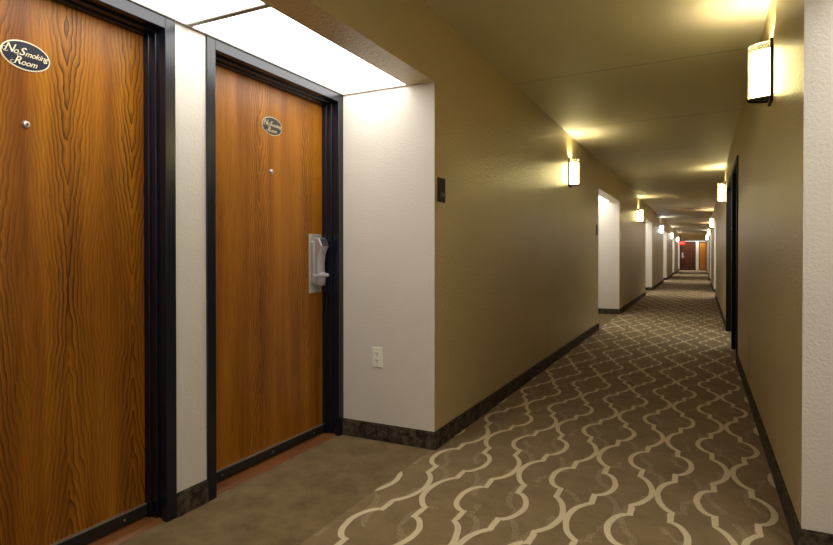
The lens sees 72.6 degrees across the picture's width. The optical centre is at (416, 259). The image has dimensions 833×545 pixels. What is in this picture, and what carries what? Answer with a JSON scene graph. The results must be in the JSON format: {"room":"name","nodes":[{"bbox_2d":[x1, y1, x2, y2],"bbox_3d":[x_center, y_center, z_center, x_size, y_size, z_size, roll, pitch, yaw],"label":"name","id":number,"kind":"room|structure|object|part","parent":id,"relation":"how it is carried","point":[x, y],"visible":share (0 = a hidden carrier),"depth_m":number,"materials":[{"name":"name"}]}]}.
{"room":"hotel corridor","nodes":[
{"label":"hotel corridor","id":0,"kind":"room"},
{"bbox_2d":[160,14,206,492],"bbox_3d":[-1.123,0.016,2.539,0.315,2.152,0.170,0,1,27],"label":"wall","id":1,"kind":"structure","parent":0,"point":[190,86],"depth_m":2.47,"materials":[{"name":"white paint"}]},
{"bbox_2d":[133,2,320,85],"bbox_3d":[-1.134,-1.229,2.506,0.315,0.338,2.379,0,1,27],"label":"wall","id":2,"kind":"structure","parent":0,"point":[133,2],"depth_m":2.91,"materials":[{"name":"white paint"}]},
{"bbox_2d":[117,270,793,544],"bbox_3d":[7.897,1.032,16.963,3.700,0.120,51.390,0,1,27],"label":"floor","id":3,"kind":"structure","parent":0,"point":[645,432],"depth_m":2.92,"materials":[{"name":"carpet"}]},
{"bbox_2d":[262,0,672,431],"bbox_3d":[5.848,-0.263,15.721,0.944,2.490,32.250,0,1,27],"label":"wall","id":4,"kind":"structure","parent":0,"point":[458,295],"depth_m":3.50,"materials":[{"name":"beige paint"}]},
{"bbox_2d":[177,479,208,517],"bbox_3d":[-0.977,1.042,2.474,0.012,0.101,0.168,0,1,27],"label":"baseboard","id":5,"kind":"structure","parent":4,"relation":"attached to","point":[195,496],"depth_m":2.47,"materials":[{"name":"black stone"}]},
{"bbox_2d":[129,0,269,25],"bbox_3d":[-1.046,-1.004,1.801,0.456,0.020,1.195,0,1,27],"label":"ceiling light panel","id":6,"kind":"object","parent":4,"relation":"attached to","point":[185,12],"visible":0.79,"depth_m":2.26,"materials":[{"name":"white plastic"}]},
{"bbox_2d":[188,5,408,95],"bbox_3d":[-0.513,-1.013,2.864,0.456,0.020,1.195,0,1,27],"label":"ceiling light panel","id":7,"kind":"object","parent":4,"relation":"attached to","point":[268,34],"visible":0.74,"depth_m":2.73,"materials":[{"name":"white plastic"}]},
{"bbox_2d":[372,347,382,367],"bbox_3d":[-0.235,0.588,3.396,0.072,0.120,0.008,0,1,27],"label":"power outlet","id":8,"kind":"object","parent":4,"relation":"attached to","point":[377,352],"visible":1,"depth_m":3.39,"materials":[{"name":"beige plastic"}]},
{"bbox_2d":[343,418,433,449],"bbox_3d":[-0.181,1.034,3.370,0.629,0.101,0.012,0,1,27],"label":"baseboard","id":9,"kind":"structure","parent":4,"relation":"attached to","point":[418,438],"depth_m":3.35,"materials":[{"name":"black stone"}]},
{"bbox_2d":[437,177,444,202],"bbox_3d":[0.145,-0.402,3.301,0.007,0.140,0.104,0,1,27],"label":"number plaque","id":10,"kind":"object","parent":4,"relation":"attached to","point":[440,181],"visible":1,"depth_m":3.28,"materials":[{"name":"black"}]},
{"bbox_2d":[434,323,598,450],"bbox_3d":[1.398,1.014,5.802,0.012,0.101,5.775,0,1,27],"label":"baseboard","id":11,"kind":"structure","parent":4,"relation":"attached to","point":[454,427],"depth_m":4.24,"materials":[{"name":"black stone"}]},
{"bbox_2d":[568,158,579,187],"bbox_3d":[1.810,-0.988,6.491,0.115,0.333,0.136,0,1,27],"label":"wall sconce","id":12,"kind":"object","parent":4,"relation":"attached to","point":[573,167],"visible":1,"depth_m":6.45,"materials":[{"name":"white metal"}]},
{"bbox_3d":[1.765,-0.988,6.513,0.014,0.333,0.128,0,1,27],"label":"plate","id":13,"kind":"part","parent":12,"relation":"part of","materials":[{"name":"brown metal"}]},
{"bbox_2d":[570,162,577,183],"bbox_3d":[1.807,-0.979,6.492,0.084,0.246,0.110,0,1,27],"label":"diffuser","id":14,"kind":"object","parent":12,"relation":"attached to","point":[573,165],"depth_m":6.45,"materials":[{"name":"white glass"}]},
{"bbox_2d":[599,196,609,201],"bbox_3d":[3.138,-1.073,10.134,0.456,0.020,1.195,0,1,27],"label":"ceiling light panel","id":15,"kind":"object","parent":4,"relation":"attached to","point":[601,199],"visible":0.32,"depth_m":10.33,"materials":[{"name":"white plastic"}]},
{"bbox_2d":[598,308,618,314],"bbox_3d":[3.471,0.974,10.646,0.629,0.101,0.012,0,1,27],"label":"baseboard","id":16,"kind":"structure","parent":4,"relation":"attached to","point":[600,310],"depth_m":10.59,"materials":[{"name":"brown stone"}]},
{"bbox_2d":[619,292,645,314],"bbox_3d":[5.001,0.955,12.978,0.012,0.101,5.554,0,1,27],"label":"baseboard","id":17,"kind":"structure","parent":4,"relation":"attached to","point":[621,310],"depth_m":12.26,"materials":[{"name":"brown stone"}]},
{"bbox_2d":[638,209,643,222],"bbox_3d":[5.390,-1.047,13.622,0.115,0.333,0.136,0,1,27],"label":"wall sconce","id":18,"kind":"object","parent":4,"relation":"attached to","point":[640,213],"visible":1,"depth_m":13.58,"materials":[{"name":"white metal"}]},
{"bbox_2d":[639,211,641,220],"bbox_3d":[5.387,-1.038,13.624,0.084,0.246,0.110,0,1,27],"label":"diffuser","id":19,"kind":"object","parent":18,"relation":"attached to","point":[640,212],"depth_m":13.58,"materials":[{"name":"white glass"}]},
{"bbox_2d":[652,280,663,289],"bbox_3d":[8.566,0.896,20.078,0.012,0.101,5.864,0,1,27],"label":"baseboard","id":20,"kind":"structure","parent":4,"relation":"attached to","point":[662,281],"depth_m":19.53,"materials":[{"name":"brown stone"}]},
{"bbox_2d":[660,225,663,233],"bbox_3d":[9.070,-1.107,20.950,0.115,0.333,0.136,0,1,27],"label":"wall sconce","id":21,"kind":"object","parent":4,"relation":"attached to","point":[661,227],"visible":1,"depth_m":20.91,"materials":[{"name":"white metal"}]},
{"bbox_2d":[423,0,770,234],"bbox_3d":[7.897,-1.578,16.942,3.700,0.120,51.390,0,1,27],"label":"ceiling","id":22,"kind":"structure","parent":0,"point":[654,90],"depth_m":4.29,"materials":[{"name":"paint"}]},
{"bbox_2d":[672,230,677,271],"bbox_3d":[15.394,-0.420,34.733,0.944,2.490,5.700,0,1,27],"label":"wall","id":23,"kind":"structure","parent":0,"point":[675,243],"depth_m":33.30,"materials":[{"name":"beige paint"}]},
{"bbox_2d":[678,235,679,268],"bbox_3d":[17.950,-0.463,39.823,0.944,2.490,0.890,0,1,27],"label":"wall","id":24,"kind":"structure","parent":0,"point":[679,235],"depth_m":39.33,"materials":[{"name":"beige paint"}]},
{"bbox_2d":[680,234,706,239],"bbox_3d":[19.169,-1.483,39.308,1.690,0.440,0.700,0,1,27],"label":"wall","id":25,"kind":"structure","parent":0,"point":[688,236],"depth_m":38.98,"materials":[{"name":"beige paint"}]},
{"bbox_2d":[696,241,698,269],"bbox_3d":[19.530,-0.225,39.462,0.185,2.020,0.120,0,1,27],"label":"wall","id":26,"kind":"structure","parent":0,"point":[697,242],"depth_m":39.40,"materials":[{"name":"white paint"}]},
{"bbox_2d":[707,237,708,272],"bbox_3d":[17.668,-0.410,33.480,0.866,2.490,5.700,0,1,27],"label":"wall","id":27,"kind":"structure","parent":0,"point":[708,237],"depth_m":31.12,"materials":[{"name":"white paint"}]},
{"bbox_2d":[709,228,710,277],"bbox_3d":[14.056,-0.350,26.286,0.866,2.490,5.800,0,1,27],"label":"wall","id":28,"kind":"structure","parent":0,"point":[709,228],"depth_m":23.89,"materials":[{"name":"white paint"}]},
{"bbox_2d":[711,163,726,320],"bbox_3d":[8.313,-0.255,14.847,0.866,2.490,15.200,0,1,27],"label":"wall","id":29,"kind":"structure","parent":0,"point":[720,206],"depth_m":11.17,"materials":[{"name":"beige paint"}]},
{"bbox_2d":[709,217,713,227],"bbox_3d":[9.086,-1.119,17.473,0.115,0.333,0.136,0,1,27],"label":"wall sconce","id":30,"kind":"object","parent":29,"relation":"attached to","point":[711,222],"visible":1,"depth_m":17.43,"materials":[{"name":"white glass"}]},
{"bbox_2d":[715,294,725,329],"bbox_3d":[6.106,0.968,11.440,0.012,0.101,7.112,0,1,27],"label":"baseboard","id":31,"kind":"structure","parent":29,"relation":"attached to","point":[718,304],"depth_m":10.00,"materials":[{"name":"brown stone"}]},
{"bbox_2d":[717,182,725,202],"bbox_3d":[4.801,-1.048,8.938,0.115,0.333,0.136,0,1,27],"label":"wall sconce","id":32,"kind":"object","parent":29,"relation":"attached to","point":[721,189],"visible":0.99,"depth_m":8.89,"materials":[{"name":"white glass"}]},
{"bbox_3d":[4.797,-1.052,8.941,0.100,0.288,0.132,0,1,27],"label":"lamp shade","id":33,"kind":"part","parent":32,"relation":"part of","materials":[{"name":"white glass"}]},
{"bbox_2d":[719,185,723,200],"bbox_3d":[4.804,-1.039,8.937,0.084,0.246,0.110,0,1,27],"label":"diffuser","id":34,"kind":"object","parent":32,"relation":"attached to","point":[721,187],"depth_m":8.90,"materials":[{"name":"white glass"}]},
{"bbox_3d":[4.846,-1.048,8.916,0.014,0.333,0.128,0,1,27],"label":"plate","id":35,"kind":"part","parent":32,"relation":"part of","materials":[{"name":"brown metal"}]},
{"bbox_2d":[727,119,738,181],"bbox_3d":[4.279,-1.250,6.804,0.866,0.368,2.780,0,1,27],"label":"wall","id":36,"kind":"structure","parent":0,"point":[734,150],"depth_m":6.67,"materials":[{"name":"beige paint"}]},
{"bbox_2d":[738,0,832,533],"bbox_3d":[2.732,-0.163,3.731,0.866,2.490,4.117,0,1,27],"label":"wall","id":37,"kind":"structure","parent":0,"point":[785,166],"depth_m":2.29,"materials":[{"name":"beige paint"}]},
{"bbox_2d":[747,37,772,105],"bbox_3d":[1.849,-0.999,3.058,0.115,0.333,0.136,0,1,27],"label":"wall sconce","id":38,"kind":"object","parent":37,"relation":"attached to","point":[760,62],"visible":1,"depth_m":3.02,"materials":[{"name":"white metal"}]},
{"bbox_3d":[1.845,-1.004,3.060,0.100,0.288,0.132,0,1,27],"label":"lamp shade","id":39,"kind":"part","parent":38,"relation":"part of","materials":[{"name":"white glass"}]},
{"bbox_2d":[752,48,769,97],"bbox_3d":[1.852,-0.991,3.057,0.084,0.246,0.110,0,1,27],"label":"diffuser","id":40,"kind":"object","parent":38,"relation":"attached to","point":[760,58],"depth_m":3.01,"materials":[{"name":"white glass"}]},
{"bbox_3d":[1.894,-0.999,3.036,0.014,0.333,0.128,0,1,27],"label":"plate","id":41,"kind":"part","parent":38,"relation":"part of","materials":[{"name":"brown metal"}]},
{"bbox_2d":[736,354,801,544],"bbox_3d":[2.337,1.030,3.933,0.012,0.101,4.129,0,1,27],"label":"baseboard","id":42,"kind":"structure","parent":37,"relation":"attached to","point":[794,526],"depth_m":2.76,"materials":[{"name":"dark brown stone"}]},
{"bbox_2d":[801,528,832,544],"bbox_3d":[1.708,1.046,1.946,0.646,0.101,0.012,0,1,27],"label":"baseboard","id":43,"kind":"structure","parent":37,"relation":"attached to","point":[809,537],"depth_m":2.07,"materials":[{"name":"brown stone"}]},
{"bbox_3d":[19.336,-0.462,39.736,3.700,2.490,0.200,0,1,27],"label":"wall","id":44,"kind":"structure","parent":0,"visible":0},
{"bbox_2d":[680,242,695,269],"bbox_3d":[19.011,-0.217,39.727,0.981,2.000,0.112,0,1,27],"label":"door","id":45,"kind":"structure","parent":44,"relation":"in","point":[687,251],"depth_m":39.72,"materials":[{"name":"brown paint"}]},
{"bbox_2d":[699,242,706,269],"bbox_3d":[19.838,-0.214,39.330,0.484,2.000,0.080,0,1,27],"label":"door","id":46,"kind":"structure","parent":44,"relation":"in","point":[702,245],"depth_m":39.31,"materials":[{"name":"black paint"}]},
{"bbox_3d":[-1.481,0.020,2.020,0.140,2.152,1.078,0,1,27],"label":"wall","id":47,"kind":"structure","parent":0,"visible":0},
{"bbox_2d":[0,0,176,544],"bbox_3d":[-1.334,0.051,1.946,0.180,2.092,1.080,0,1,27],"label":"door","id":48,"kind":"structure","parent":47,"relation":"in","point":[88,407],"depth_m":2.15,"materials":[{"name":"brown wood"}]},
{"bbox_2d":[0,39,49,71],"bbox_3d":[-1.347,-0.700,1.956,0.004,0.100,0.162,0,1,27],"label":"no smoking sign","id":49,"kind":"object","parent":48,"relation":"attached to","point":[24,55],"visible":1,"depth_m":1.95,"materials":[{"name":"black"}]},
{"bbox_3d":[-1.334,0.051,1.946,0.180,2.092,1.080,0,1,27],"label":"frame","id":50,"kind":"part","parent":48,"relation":"part of","materials":[{"name":"black paint"}]},
{"bbox_3d":[-0.921,0.011,3.136,0.140,2.152,1.077,0,1,27],"label":"wall","id":51,"kind":"structure","parent":0,"visible":0},
{"bbox_2d":[205,35,343,500],"bbox_3d":[-0.773,0.042,3.062,0.180,2.092,1.079,0,1,27],"label":"door","id":52,"kind":"structure","parent":51,"relation":"in","point":[274,204],"depth_m":3.06,"materials":[{"name":"brown wood"}]},
{"bbox_2d":[262,117,281,135],"bbox_3d":[-0.783,-0.721,3.078,0.004,0.100,0.162,0,1,27],"label":"no smoking sign","id":53,"kind":"object","parent":52,"relation":"attached to","point":[272,126],"visible":1,"depth_m":3.08,"materials":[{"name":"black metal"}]},
{"bbox_3d":[-0.612,0.025,3.425,0.004,0.354,0.122,0,1,27],"label":"lock plate","id":54,"kind":"part","parent":52,"relation":"part of","materials":[{"name":"silver metal"}]},
{"bbox_3d":[-0.573,0.094,3.368,0.038,0.030,0.136,0,1,27],"label":"lever handle","id":55,"kind":"part","parent":52,"relation":"part of","materials":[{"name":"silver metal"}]},
{"bbox_3d":[3.983,0.017,6.001,0.666,2.092,1.060,0,1,27],"label":"wall","id":56,"kind":"structure","parent":0,"visible":0},
{"bbox_2d":[731,155,738,353],"bbox_3d":[3.585,0.000,6.201,0.204,2.122,1.060,0,1,27],"label":"door","id":57,"kind":"structure","parent":56,"relation":"in","point":[734,266],"depth_m":6.66,"materials":[{"name":"black paint"}]},
{"bbox_3d":[4.509,0.006,7.293,0.606,2.092,1.719,0,1,27],"label":"wall","id":58,"kind":"structure","parent":0,"visible":0},
{"bbox_2d":[726,171,731,331],"bbox_3d":[4.178,-0.010,7.459,0.134,2.122,1.719,0,1,27],"label":"trim","id":59,"kind":"structure","parent":58,"relation":"attached to","point":[729,183],"depth_m":8.19,"materials":[{"name":"black paint"}]}
]}

